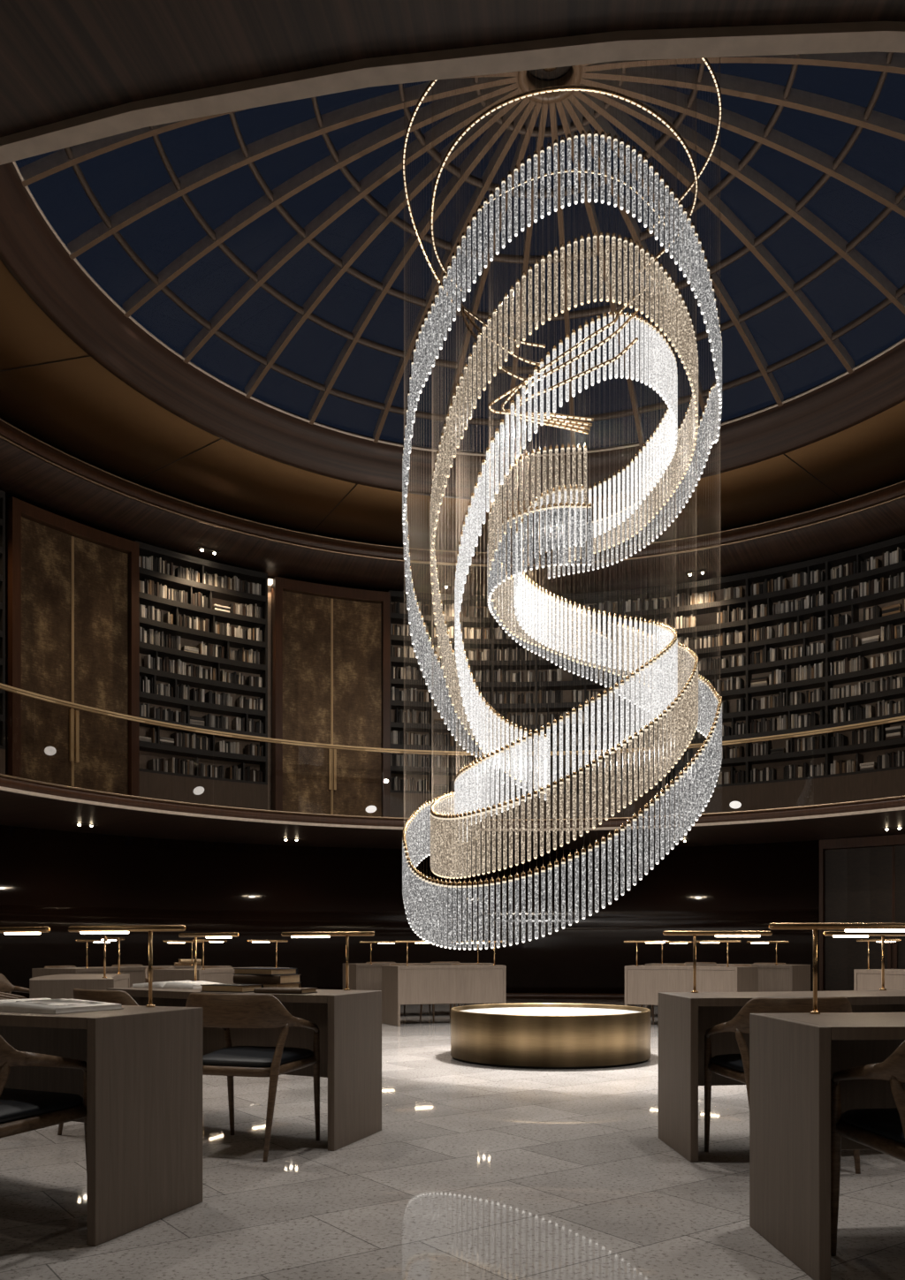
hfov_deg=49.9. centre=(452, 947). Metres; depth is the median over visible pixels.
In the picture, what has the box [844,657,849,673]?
book
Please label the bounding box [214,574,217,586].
book
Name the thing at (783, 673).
book
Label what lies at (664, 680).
crystal chandelier
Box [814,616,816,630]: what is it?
book
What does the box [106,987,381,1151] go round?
desk
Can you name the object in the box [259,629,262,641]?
book
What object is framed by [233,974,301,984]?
book
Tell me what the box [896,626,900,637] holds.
book
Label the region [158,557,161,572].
book
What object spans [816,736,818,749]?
book
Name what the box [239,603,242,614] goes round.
book
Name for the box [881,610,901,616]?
book
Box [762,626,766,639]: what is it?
book
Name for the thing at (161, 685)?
book
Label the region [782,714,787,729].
book
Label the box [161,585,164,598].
book
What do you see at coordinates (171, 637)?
book
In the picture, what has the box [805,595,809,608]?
book
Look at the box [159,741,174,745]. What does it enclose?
book
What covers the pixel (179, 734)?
book
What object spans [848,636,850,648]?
book
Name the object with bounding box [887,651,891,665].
book
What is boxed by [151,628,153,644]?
book
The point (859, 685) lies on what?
book
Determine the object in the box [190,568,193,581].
book
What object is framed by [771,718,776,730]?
book
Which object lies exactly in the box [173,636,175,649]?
book
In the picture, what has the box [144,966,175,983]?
armchair
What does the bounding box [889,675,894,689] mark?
book
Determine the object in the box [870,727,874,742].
book
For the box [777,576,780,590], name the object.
book
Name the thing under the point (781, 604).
book
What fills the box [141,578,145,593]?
book
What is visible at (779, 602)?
book
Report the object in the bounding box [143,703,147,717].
book
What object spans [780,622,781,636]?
book
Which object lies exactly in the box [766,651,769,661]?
book
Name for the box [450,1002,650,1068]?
pedestal
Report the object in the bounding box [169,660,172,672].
book
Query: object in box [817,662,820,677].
book
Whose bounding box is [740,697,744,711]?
book
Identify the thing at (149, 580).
book
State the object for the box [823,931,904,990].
desk lamp
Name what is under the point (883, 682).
book
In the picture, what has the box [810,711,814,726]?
book
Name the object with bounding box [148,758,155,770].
book
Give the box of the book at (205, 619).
[204,618,207,631]
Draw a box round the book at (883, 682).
[882,680,885,690]
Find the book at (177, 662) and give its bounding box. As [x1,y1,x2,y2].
[175,661,178,674]
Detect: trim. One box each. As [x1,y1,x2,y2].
[0,21,904,831]
[0,161,904,500]
[0,419,904,564]
[0,775,904,828]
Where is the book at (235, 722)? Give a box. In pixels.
[232,717,238,730]
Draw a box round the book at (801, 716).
[800,715,803,727]
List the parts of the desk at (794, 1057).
panel, modesty panel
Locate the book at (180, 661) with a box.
[180,660,181,674]
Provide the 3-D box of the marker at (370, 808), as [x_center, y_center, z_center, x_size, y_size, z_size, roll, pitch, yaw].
[-1.263,-2.149,15.097,0.172,0.115,0.006,0,0,-18]
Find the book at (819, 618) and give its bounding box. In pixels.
[817,617,820,629]
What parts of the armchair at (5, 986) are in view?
backrest, armrest, armrest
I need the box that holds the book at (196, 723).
[189,721,204,726]
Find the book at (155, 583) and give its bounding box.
[153,582,159,596]
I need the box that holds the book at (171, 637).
[170,636,173,648]
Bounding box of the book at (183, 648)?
[180,647,198,652]
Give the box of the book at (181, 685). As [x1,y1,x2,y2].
[177,683,182,698]
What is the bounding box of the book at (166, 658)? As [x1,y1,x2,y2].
[165,657,168,672]
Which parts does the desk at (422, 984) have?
panel, modesty panel, panel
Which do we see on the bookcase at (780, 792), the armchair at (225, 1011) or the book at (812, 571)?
the book at (812, 571)
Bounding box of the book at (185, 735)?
[184,734,187,747]
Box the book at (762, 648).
[762,648,764,662]
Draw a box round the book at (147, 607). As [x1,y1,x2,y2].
[144,605,149,618]
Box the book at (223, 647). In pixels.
[221,646,224,658]
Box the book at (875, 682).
[874,681,878,692]
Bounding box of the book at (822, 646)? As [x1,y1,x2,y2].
[820,643,825,652]
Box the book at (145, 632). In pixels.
[143,630,146,643]
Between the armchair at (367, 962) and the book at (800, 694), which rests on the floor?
the armchair at (367, 962)
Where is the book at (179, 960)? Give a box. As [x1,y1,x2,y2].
[178,959,201,962]
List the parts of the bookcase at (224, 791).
cornice, shelf, shelf, shelf, shelf, shelf, shelf, shelf, shelf, shelf, shelf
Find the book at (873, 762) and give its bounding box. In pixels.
[859,761,876,766]
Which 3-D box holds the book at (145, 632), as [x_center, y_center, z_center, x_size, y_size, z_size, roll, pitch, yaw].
[-4.660,-4.662,14.650,0.042,0.195,0.144,0,0,-43]
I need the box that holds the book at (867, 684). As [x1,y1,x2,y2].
[866,681,869,693]
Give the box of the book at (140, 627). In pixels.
[140,627,142,642]
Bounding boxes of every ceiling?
[0,0,904,849]
[0,259,904,552]
[0,438,904,595]
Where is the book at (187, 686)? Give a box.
[185,685,189,699]
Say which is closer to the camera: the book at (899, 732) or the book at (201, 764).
the book at (899, 732)
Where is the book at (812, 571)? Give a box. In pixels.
[811,570,814,583]
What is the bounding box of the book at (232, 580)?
[231,578,234,590]
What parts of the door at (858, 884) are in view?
handle, handle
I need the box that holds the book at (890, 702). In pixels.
[888,700,895,714]
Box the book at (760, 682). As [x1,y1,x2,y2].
[749,681,768,685]
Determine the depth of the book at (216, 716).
15.31 m
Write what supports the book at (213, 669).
on the bookcase at (224, 791)
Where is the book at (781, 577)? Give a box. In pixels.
[780,575,783,590]
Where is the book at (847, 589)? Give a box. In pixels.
[845,588,848,599]
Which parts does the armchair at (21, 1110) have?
leg, backrest, seat, seat frame, armrest, leg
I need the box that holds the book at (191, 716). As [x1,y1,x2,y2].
[189,715,204,720]
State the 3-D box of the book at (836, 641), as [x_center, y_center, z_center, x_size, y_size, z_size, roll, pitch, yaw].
[5.971,-4.647,15.031,0.042,0.165,0.168,0,0,39]
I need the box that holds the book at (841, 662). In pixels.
[840,661,843,674]
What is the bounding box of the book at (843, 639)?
[841,636,845,649]
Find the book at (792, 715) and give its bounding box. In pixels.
[790,713,794,728]
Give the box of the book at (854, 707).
[853,705,855,719]
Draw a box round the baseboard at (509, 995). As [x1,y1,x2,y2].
[506,992,624,999]
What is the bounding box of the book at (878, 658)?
[877,656,879,666]
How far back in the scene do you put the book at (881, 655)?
14.53 m
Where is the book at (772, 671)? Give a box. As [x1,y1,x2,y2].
[771,670,773,684]
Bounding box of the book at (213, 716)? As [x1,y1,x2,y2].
[212,715,214,727]
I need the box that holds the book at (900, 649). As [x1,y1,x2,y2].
[899,649,902,662]
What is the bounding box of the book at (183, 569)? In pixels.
[181,568,184,578]
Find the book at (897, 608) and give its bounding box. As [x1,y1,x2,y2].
[881,606,901,613]
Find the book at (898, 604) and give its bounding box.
[881,603,901,610]
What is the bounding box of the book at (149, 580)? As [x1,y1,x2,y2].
[148,579,151,594]
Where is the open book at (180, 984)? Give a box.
[130,980,224,989]
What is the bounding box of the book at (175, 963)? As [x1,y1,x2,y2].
[173,961,201,965]
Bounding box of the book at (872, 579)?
[871,579,873,593]
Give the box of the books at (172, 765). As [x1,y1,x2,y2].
[139,546,904,792]
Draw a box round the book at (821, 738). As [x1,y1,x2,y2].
[818,734,825,749]
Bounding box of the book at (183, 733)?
[181,732,184,747]
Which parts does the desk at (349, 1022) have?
panel, modesty panel, panel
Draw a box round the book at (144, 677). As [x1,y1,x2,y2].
[141,675,145,691]
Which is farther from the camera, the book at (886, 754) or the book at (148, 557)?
the book at (148, 557)
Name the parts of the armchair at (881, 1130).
leg, armrest, seat frame, seat, backrest, leg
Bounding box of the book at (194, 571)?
[193,570,196,581]
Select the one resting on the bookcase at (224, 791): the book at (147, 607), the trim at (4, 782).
the book at (147, 607)
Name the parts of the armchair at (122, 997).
leg, backrest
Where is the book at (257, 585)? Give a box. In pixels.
[255,583,258,594]
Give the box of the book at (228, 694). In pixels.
[226,693,229,705]
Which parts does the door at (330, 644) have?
handle, handle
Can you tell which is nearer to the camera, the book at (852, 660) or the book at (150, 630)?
the book at (150, 630)
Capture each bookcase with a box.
[0,490,5,774]
[134,540,267,810]
[387,535,904,819]
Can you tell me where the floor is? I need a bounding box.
[0,999,904,1279]
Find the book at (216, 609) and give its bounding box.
[212,607,229,612]
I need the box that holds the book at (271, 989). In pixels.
[253,986,317,993]
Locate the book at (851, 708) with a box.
[849,706,853,720]
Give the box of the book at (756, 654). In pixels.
[755,652,757,663]
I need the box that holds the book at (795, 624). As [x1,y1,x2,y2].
[794,621,796,634]
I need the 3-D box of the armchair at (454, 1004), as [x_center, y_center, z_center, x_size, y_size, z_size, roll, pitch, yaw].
[0.234,0.599,13.008,0.614,0.767,0.540,0,0,-8]
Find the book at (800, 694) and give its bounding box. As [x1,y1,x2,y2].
[798,691,803,704]
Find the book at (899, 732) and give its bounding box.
[886,731,902,736]
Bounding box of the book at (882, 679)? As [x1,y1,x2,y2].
[879,677,885,691]
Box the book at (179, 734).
[178,733,181,746]
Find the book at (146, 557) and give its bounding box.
[144,556,147,568]
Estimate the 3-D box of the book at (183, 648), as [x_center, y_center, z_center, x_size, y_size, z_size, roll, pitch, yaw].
[-4.100,-4.614,15.134,0.231,0.037,0.190,0,0,-38]
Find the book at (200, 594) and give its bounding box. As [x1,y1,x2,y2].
[200,593,202,606]
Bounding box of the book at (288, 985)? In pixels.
[234,983,301,987]
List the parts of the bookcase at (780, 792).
cornice, shelf, shelf, shelf, shelf, shelf, shelf, shelf, shelf, shelf, shelf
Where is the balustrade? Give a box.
[0,682,904,756]
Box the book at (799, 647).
[797,645,800,657]
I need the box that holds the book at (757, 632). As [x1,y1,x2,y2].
[756,629,758,640]
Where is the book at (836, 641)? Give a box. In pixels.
[835,640,838,650]
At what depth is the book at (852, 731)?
14.81 m
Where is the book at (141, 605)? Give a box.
[140,604,143,617]
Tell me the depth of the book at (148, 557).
14.65 m
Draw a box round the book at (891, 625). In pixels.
[890,624,895,639]
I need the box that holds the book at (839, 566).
[838,565,840,577]
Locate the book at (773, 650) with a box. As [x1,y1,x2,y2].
[772,649,774,661]
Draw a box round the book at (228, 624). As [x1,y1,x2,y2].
[227,623,229,636]
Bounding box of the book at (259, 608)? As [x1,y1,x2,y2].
[257,606,260,618]
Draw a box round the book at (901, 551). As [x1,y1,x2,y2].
[899,548,904,561]
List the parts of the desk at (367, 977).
panel, modesty panel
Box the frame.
[19,51,904,457]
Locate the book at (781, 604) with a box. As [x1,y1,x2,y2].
[780,603,783,613]
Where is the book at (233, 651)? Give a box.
[232,650,234,659]
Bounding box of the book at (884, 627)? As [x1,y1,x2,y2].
[883,627,885,641]
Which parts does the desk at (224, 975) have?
panel, modesty panel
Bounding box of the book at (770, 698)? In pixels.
[769,696,772,707]
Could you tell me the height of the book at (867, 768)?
0.038 m
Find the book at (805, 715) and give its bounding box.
[803,714,806,727]
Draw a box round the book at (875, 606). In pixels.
[874,605,878,618]
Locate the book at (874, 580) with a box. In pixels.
[873,579,878,593]
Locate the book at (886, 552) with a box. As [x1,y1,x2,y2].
[885,551,889,566]
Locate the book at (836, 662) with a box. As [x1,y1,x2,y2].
[835,661,838,674]
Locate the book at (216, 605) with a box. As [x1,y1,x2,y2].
[212,604,230,609]
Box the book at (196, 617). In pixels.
[193,616,197,629]
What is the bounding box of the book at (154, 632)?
[153,631,155,644]
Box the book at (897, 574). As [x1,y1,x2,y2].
[896,573,900,587]
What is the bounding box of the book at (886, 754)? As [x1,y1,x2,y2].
[884,752,889,767]
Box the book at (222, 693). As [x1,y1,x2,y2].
[220,692,225,704]
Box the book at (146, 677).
[145,676,147,692]
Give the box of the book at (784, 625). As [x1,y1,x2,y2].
[783,624,786,636]
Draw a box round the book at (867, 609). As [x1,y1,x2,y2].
[864,608,868,620]
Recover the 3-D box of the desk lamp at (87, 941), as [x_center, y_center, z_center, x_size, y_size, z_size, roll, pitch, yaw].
[-4.001,0.072,10.880,0.034,0.317,0.575,0,0,23]
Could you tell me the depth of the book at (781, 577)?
15.47 m
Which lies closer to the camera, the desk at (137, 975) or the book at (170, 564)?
the desk at (137, 975)
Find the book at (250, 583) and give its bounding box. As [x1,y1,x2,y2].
[249,582,252,593]
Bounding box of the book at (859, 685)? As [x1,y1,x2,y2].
[857,681,863,695]
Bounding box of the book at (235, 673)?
[233,671,236,683]
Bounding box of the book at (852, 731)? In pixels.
[851,730,854,744]
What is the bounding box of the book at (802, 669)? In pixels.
[801,667,803,680]
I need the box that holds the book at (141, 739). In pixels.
[139,738,151,742]
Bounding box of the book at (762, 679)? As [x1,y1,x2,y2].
[749,678,769,682]
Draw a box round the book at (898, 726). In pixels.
[885,725,902,730]
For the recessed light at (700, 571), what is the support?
in the ceiling at (24, 476)
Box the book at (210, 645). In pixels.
[209,643,212,656]
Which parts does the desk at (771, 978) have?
panel, modesty panel, panel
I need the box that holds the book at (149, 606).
[149,605,151,619]
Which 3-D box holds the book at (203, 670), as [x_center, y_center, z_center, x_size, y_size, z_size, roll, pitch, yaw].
[-3.925,-4.278,15.254,0.042,0.166,0.165,0,0,-36]
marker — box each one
[44,746,56,755]
[193,786,204,795]
[365,805,376,812]
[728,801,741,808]
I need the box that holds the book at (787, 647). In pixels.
[786,646,788,658]
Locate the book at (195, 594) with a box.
[194,592,196,605]
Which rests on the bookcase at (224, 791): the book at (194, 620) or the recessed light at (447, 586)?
the book at (194, 620)
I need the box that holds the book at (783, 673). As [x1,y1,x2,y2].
[781,672,784,682]
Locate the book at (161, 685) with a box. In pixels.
[159,683,162,695]
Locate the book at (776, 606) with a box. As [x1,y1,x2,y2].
[774,604,777,613]
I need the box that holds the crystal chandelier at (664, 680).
[401,57,721,950]
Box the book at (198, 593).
[196,591,200,605]
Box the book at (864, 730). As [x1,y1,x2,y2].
[863,729,867,742]
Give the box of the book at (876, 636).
[861,635,880,641]
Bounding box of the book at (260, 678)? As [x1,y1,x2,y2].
[258,676,261,687]
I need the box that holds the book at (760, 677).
[750,676,768,680]
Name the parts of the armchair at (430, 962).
backrest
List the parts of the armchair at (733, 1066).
leg, armrest, seat frame, seat, leg, backrest, leg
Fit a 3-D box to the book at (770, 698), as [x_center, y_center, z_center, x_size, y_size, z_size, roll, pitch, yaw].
[5.141,-3.921,15.621,0.042,0.193,0.168,0,0,32]
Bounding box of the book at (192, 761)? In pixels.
[190,760,193,774]
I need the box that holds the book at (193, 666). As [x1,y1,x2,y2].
[192,665,196,676]
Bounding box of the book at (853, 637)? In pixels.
[852,636,855,647]
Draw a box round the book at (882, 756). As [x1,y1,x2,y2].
[881,755,884,768]
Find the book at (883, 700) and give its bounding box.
[881,699,887,715]
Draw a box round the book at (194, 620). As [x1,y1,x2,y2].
[193,619,196,628]
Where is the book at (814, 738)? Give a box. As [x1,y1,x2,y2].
[812,736,816,749]
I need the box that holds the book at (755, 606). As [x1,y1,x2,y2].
[754,605,757,617]
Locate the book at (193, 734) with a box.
[189,733,195,748]
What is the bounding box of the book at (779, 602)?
[777,600,781,613]
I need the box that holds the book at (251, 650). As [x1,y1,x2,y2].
[249,649,252,663]
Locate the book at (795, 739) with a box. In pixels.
[794,738,797,751]
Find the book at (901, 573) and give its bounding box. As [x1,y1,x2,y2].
[900,572,904,586]
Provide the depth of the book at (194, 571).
15.09 m
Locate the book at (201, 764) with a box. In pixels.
[200,763,203,776]
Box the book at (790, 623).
[788,621,791,635]
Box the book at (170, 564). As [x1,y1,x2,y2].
[169,562,173,575]
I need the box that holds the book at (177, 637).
[174,636,178,649]
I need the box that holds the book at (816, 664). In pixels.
[815,663,817,677]
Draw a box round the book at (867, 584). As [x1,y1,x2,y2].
[865,583,868,595]
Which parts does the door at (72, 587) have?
handle, handle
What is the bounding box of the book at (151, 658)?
[150,657,152,668]
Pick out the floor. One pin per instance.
(472, 1171)
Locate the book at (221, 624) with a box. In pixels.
[219,622,222,634]
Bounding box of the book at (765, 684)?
[749,682,768,687]
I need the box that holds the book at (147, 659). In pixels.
[143,654,150,668]
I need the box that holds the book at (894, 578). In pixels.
[893,575,896,588]
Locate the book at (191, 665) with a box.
[188,664,192,676]
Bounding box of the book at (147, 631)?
[145,629,149,643]
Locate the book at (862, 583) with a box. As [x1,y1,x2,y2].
[861,582,863,596]
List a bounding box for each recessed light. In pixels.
[73,822,97,826]
[196,545,219,554]
[280,838,301,840]
[441,583,451,588]
[684,568,707,575]
[880,826,904,830]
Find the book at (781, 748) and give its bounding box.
[770,747,786,751]
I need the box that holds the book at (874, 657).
[872,656,875,667]
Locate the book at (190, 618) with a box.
[189,617,191,628]
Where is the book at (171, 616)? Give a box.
[169,613,173,624]
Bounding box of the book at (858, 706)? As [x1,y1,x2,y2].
[856,704,863,719]
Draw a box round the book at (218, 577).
[217,575,219,587]
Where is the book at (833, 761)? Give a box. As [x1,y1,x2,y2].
[833,760,837,773]
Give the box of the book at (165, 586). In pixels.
[164,584,166,598]
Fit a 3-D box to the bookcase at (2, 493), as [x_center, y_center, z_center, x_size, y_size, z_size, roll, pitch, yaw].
[-6.412,-4.064,12.443,0.425,3.970,1.318,0,0,27]
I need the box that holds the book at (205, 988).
[200,983,263,992]
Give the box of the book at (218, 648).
[217,647,219,657]
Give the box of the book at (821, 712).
[819,709,825,725]
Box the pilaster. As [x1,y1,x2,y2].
[267,578,272,810]
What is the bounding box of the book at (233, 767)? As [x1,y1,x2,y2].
[231,764,235,779]
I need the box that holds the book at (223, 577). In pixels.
[222,575,227,588]
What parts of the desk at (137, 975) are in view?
panel, modesty panel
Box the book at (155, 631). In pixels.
[154,630,157,644]
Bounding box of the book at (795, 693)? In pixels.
[794,691,798,704]
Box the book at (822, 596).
[820,593,825,605]
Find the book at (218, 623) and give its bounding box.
[217,621,219,634]
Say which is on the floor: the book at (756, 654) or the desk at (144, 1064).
the desk at (144, 1064)
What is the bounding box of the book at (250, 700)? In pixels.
[248,698,251,709]
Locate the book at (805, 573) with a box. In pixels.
[803,572,806,585]
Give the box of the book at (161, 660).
[159,658,162,670]
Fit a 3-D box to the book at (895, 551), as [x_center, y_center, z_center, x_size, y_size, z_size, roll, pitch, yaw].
[6.613,-5.775,14.445,0.042,0.200,0.153,0,0,45]
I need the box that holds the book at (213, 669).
[212,667,215,680]
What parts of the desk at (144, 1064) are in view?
modesty panel, panel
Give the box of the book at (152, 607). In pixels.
[151,605,154,620]
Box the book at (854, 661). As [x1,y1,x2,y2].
[853,658,855,671]
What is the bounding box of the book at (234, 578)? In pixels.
[231,575,236,590]
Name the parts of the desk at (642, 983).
panel, panel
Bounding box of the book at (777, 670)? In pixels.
[775,668,779,683]
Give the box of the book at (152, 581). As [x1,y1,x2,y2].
[151,580,153,595]
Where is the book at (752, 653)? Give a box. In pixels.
[750,651,754,664]
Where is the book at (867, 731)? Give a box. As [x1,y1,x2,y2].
[866,730,870,742]
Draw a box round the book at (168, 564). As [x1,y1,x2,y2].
[166,563,169,575]
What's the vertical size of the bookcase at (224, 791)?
3.970 m
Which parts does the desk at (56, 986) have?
panel, panel, modesty panel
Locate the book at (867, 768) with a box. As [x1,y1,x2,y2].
[859,767,876,771]
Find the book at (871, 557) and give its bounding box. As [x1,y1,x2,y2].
[870,556,875,569]
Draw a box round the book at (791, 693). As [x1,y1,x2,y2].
[789,691,793,704]
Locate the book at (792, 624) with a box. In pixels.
[791,621,794,635]
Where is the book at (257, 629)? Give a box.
[256,628,258,641]
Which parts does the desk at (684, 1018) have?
panel, modesty panel, panel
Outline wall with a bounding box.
[0,825,893,998]
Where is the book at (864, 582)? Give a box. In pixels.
[863,582,866,596]
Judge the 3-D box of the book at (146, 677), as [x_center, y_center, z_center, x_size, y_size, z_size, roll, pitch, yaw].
[-4.662,-3.946,14.685,0.030,0.243,0.182,0,0,-43]
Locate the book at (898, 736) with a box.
[885,734,902,740]
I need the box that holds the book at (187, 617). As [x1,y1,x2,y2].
[186,616,189,628]
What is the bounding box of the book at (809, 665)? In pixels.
[808,664,812,679]
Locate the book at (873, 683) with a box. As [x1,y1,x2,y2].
[871,681,874,692]
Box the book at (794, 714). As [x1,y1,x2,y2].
[794,713,795,727]
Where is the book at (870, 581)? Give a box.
[870,581,871,594]
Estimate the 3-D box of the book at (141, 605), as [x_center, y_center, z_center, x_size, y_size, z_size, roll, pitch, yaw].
[-4.706,-5.037,14.624,0.036,0.203,0.170,0,0,-43]
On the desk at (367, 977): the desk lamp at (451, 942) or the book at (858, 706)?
the desk lamp at (451, 942)
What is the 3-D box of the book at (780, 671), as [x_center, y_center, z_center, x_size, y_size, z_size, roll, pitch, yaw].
[5.267,-4.309,15.568,0.036,0.229,0.188,0,0,33]
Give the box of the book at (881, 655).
[879,653,886,666]
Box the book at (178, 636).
[178,636,180,650]
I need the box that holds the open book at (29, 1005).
[0,998,123,1014]
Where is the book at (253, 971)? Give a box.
[233,967,297,975]
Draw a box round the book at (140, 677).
[139,676,141,690]
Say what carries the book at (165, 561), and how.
on the bookcase at (224, 791)
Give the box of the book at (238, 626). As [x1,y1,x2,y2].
[235,625,240,637]
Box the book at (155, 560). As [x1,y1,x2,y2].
[153,559,156,571]
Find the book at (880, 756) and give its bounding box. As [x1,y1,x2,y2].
[878,755,881,768]
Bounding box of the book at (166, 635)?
[165,634,167,647]
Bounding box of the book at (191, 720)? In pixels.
[189,719,204,724]
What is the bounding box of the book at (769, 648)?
[769,648,771,661]
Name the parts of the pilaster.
niche panel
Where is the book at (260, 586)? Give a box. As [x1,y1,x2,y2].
[258,583,261,595]
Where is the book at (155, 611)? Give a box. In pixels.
[154,609,157,621]
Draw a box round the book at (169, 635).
[166,634,170,648]
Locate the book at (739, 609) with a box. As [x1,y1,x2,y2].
[738,607,742,620]
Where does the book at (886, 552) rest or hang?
on the bookcase at (780, 792)
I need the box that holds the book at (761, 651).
[759,649,762,663]
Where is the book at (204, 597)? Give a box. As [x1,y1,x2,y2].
[203,595,205,607]
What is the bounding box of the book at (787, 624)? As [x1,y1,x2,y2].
[786,622,788,636]
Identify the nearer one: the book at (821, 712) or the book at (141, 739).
the book at (141, 739)
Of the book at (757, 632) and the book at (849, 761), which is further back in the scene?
the book at (757, 632)
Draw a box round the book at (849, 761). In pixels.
[848,759,852,772]
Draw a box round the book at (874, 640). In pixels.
[861,638,880,643]
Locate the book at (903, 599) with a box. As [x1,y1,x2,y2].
[901,598,904,611]
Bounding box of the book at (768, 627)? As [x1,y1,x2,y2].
[766,626,769,638]
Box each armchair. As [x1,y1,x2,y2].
[0,973,29,999]
[0,994,19,999]
[0,1035,86,1162]
[44,965,75,968]
[57,988,138,1135]
[111,964,142,970]
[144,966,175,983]
[185,992,319,1161]
[200,965,232,968]
[365,961,405,1014]
[389,963,434,1022]
[428,961,466,1012]
[449,963,484,1019]
[640,963,685,1021]
[683,961,716,963]
[704,996,860,1173]
[716,964,751,966]
[753,962,785,964]
[830,1040,904,1256]
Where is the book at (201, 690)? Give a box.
[199,689,204,702]
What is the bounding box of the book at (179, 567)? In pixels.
[177,566,181,577]
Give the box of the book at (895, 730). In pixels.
[885,728,902,734]
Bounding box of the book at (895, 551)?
[893,550,896,563]
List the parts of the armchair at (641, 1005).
leg, backrest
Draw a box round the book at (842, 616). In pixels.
[840,614,844,625]
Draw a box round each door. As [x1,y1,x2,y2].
[5,496,139,796]
[271,576,389,817]
[818,833,904,991]
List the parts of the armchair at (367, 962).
backrest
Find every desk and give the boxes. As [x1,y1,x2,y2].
[0,1005,202,1246]
[29,973,129,999]
[31,965,207,987]
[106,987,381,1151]
[152,967,288,984]
[342,962,493,1004]
[381,964,506,1026]
[624,965,757,1006]
[644,962,810,1015]
[658,989,904,1162]
[749,1012,904,1279]
[853,969,904,990]
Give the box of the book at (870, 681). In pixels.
[869,680,874,693]
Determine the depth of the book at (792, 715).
15.37 m
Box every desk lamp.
[0,926,50,934]
[68,924,186,1007]
[75,939,113,968]
[100,935,106,978]
[106,937,124,974]
[163,940,202,966]
[178,932,239,981]
[192,939,227,969]
[247,939,287,968]
[280,931,374,990]
[359,941,398,963]
[394,940,431,966]
[451,941,489,963]
[466,940,507,965]
[623,940,669,966]
[660,941,691,963]
[662,930,772,992]
[696,939,741,967]
[746,940,788,964]
[767,922,904,1014]
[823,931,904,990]
[855,939,900,969]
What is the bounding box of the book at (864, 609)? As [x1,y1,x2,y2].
[863,607,866,621]
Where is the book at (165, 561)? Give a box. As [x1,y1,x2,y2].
[164,560,166,574]
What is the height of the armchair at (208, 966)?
0.767 m
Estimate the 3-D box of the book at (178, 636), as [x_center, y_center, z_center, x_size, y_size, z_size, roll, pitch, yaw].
[-4.248,-4.679,15.025,0.036,0.228,0.146,0,0,-39]
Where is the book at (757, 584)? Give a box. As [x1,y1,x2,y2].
[756,583,758,594]
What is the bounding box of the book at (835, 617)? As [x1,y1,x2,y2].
[833,615,836,626]
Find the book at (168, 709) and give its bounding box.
[166,708,170,720]
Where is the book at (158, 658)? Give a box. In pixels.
[157,657,159,670]
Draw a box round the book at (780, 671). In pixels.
[778,669,782,683]
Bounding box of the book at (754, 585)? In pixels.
[753,583,756,595]
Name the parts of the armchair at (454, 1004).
backrest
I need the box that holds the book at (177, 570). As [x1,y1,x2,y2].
[174,568,179,577]
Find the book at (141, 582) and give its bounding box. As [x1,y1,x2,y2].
[140,580,143,592]
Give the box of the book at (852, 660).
[850,658,853,672]
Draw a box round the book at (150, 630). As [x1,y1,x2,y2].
[148,628,151,643]
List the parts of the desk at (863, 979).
panel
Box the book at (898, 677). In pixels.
[896,676,900,688]
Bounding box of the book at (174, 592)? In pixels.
[173,590,175,600]
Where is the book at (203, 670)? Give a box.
[202,668,205,678]
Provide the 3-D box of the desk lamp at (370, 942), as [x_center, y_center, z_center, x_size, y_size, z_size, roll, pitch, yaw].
[-1.032,0.072,13.686,0.575,0.317,0.034,0,0,-22]
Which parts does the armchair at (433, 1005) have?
backrest, leg, leg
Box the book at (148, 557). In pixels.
[147,556,151,569]
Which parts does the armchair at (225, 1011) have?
leg, backrest, seat, seat frame, leg, armrest, leg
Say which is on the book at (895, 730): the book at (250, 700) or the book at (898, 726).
the book at (898, 726)
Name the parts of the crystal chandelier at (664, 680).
light rail, light rail, crystal rod, crystal rod, crystal rod, crystal rod, crystal rod, crystal rod, light rail, crystal rod, crystal rod, crystal rod, crystal rod, crystal rod, crystal rod, crystal rod, crystal rod, crystal rod, crystal rod, crystal rod, crystal rod, crystal rod, crystal rod, crystal rod, crystal rod, crystal rod, crystal rod, crystal rod, crystal rod, crystal rod, crystal rod, crystal rod, crystal rod, crystal rod, crystal rod, crystal rod, light rail, crystal rod, crystal rod, crystal rod, light rail, crystal rod, crystal rod, crystal rod, crystal rod, crystal rod, crystal rod, light rail, light rail, crystal rod, crystal rod, crystal rod, crystal rod, crystal rod, light rail, crystal rod, crystal rod, crystal rod, crystal rod, light rail, crystal rod, crystal rod, crystal rod, crystal rod, crystal rod, crystal rod, crystal rod, crystal rod, crystal rod, crystal rod, crystal rod, crystal rod, crystal rod, crystal rod, crystal rod, crystal rod, crystal rod, crystal rod, crystal rod, crystal rod, crystal rod, crystal rod, crystal rod, crystal rod, crystal rod, crystal rod, crystal rod, crystal rod, crystal rod, crystal rod, crystal rod, crystal rod, crystal rod, crystal rod, crystal rod, crystal rod, crystal rod, crystal rod, crystal rod, crystal rod, crystal rod, crystal rod, crystal rod, crystal rod, crystal rod, crystal rod, crystal rod, crystal rod, crystal rod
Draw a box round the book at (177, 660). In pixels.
[174,658,180,674]
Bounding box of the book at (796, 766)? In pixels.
[795,764,800,778]
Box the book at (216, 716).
[215,715,218,727]

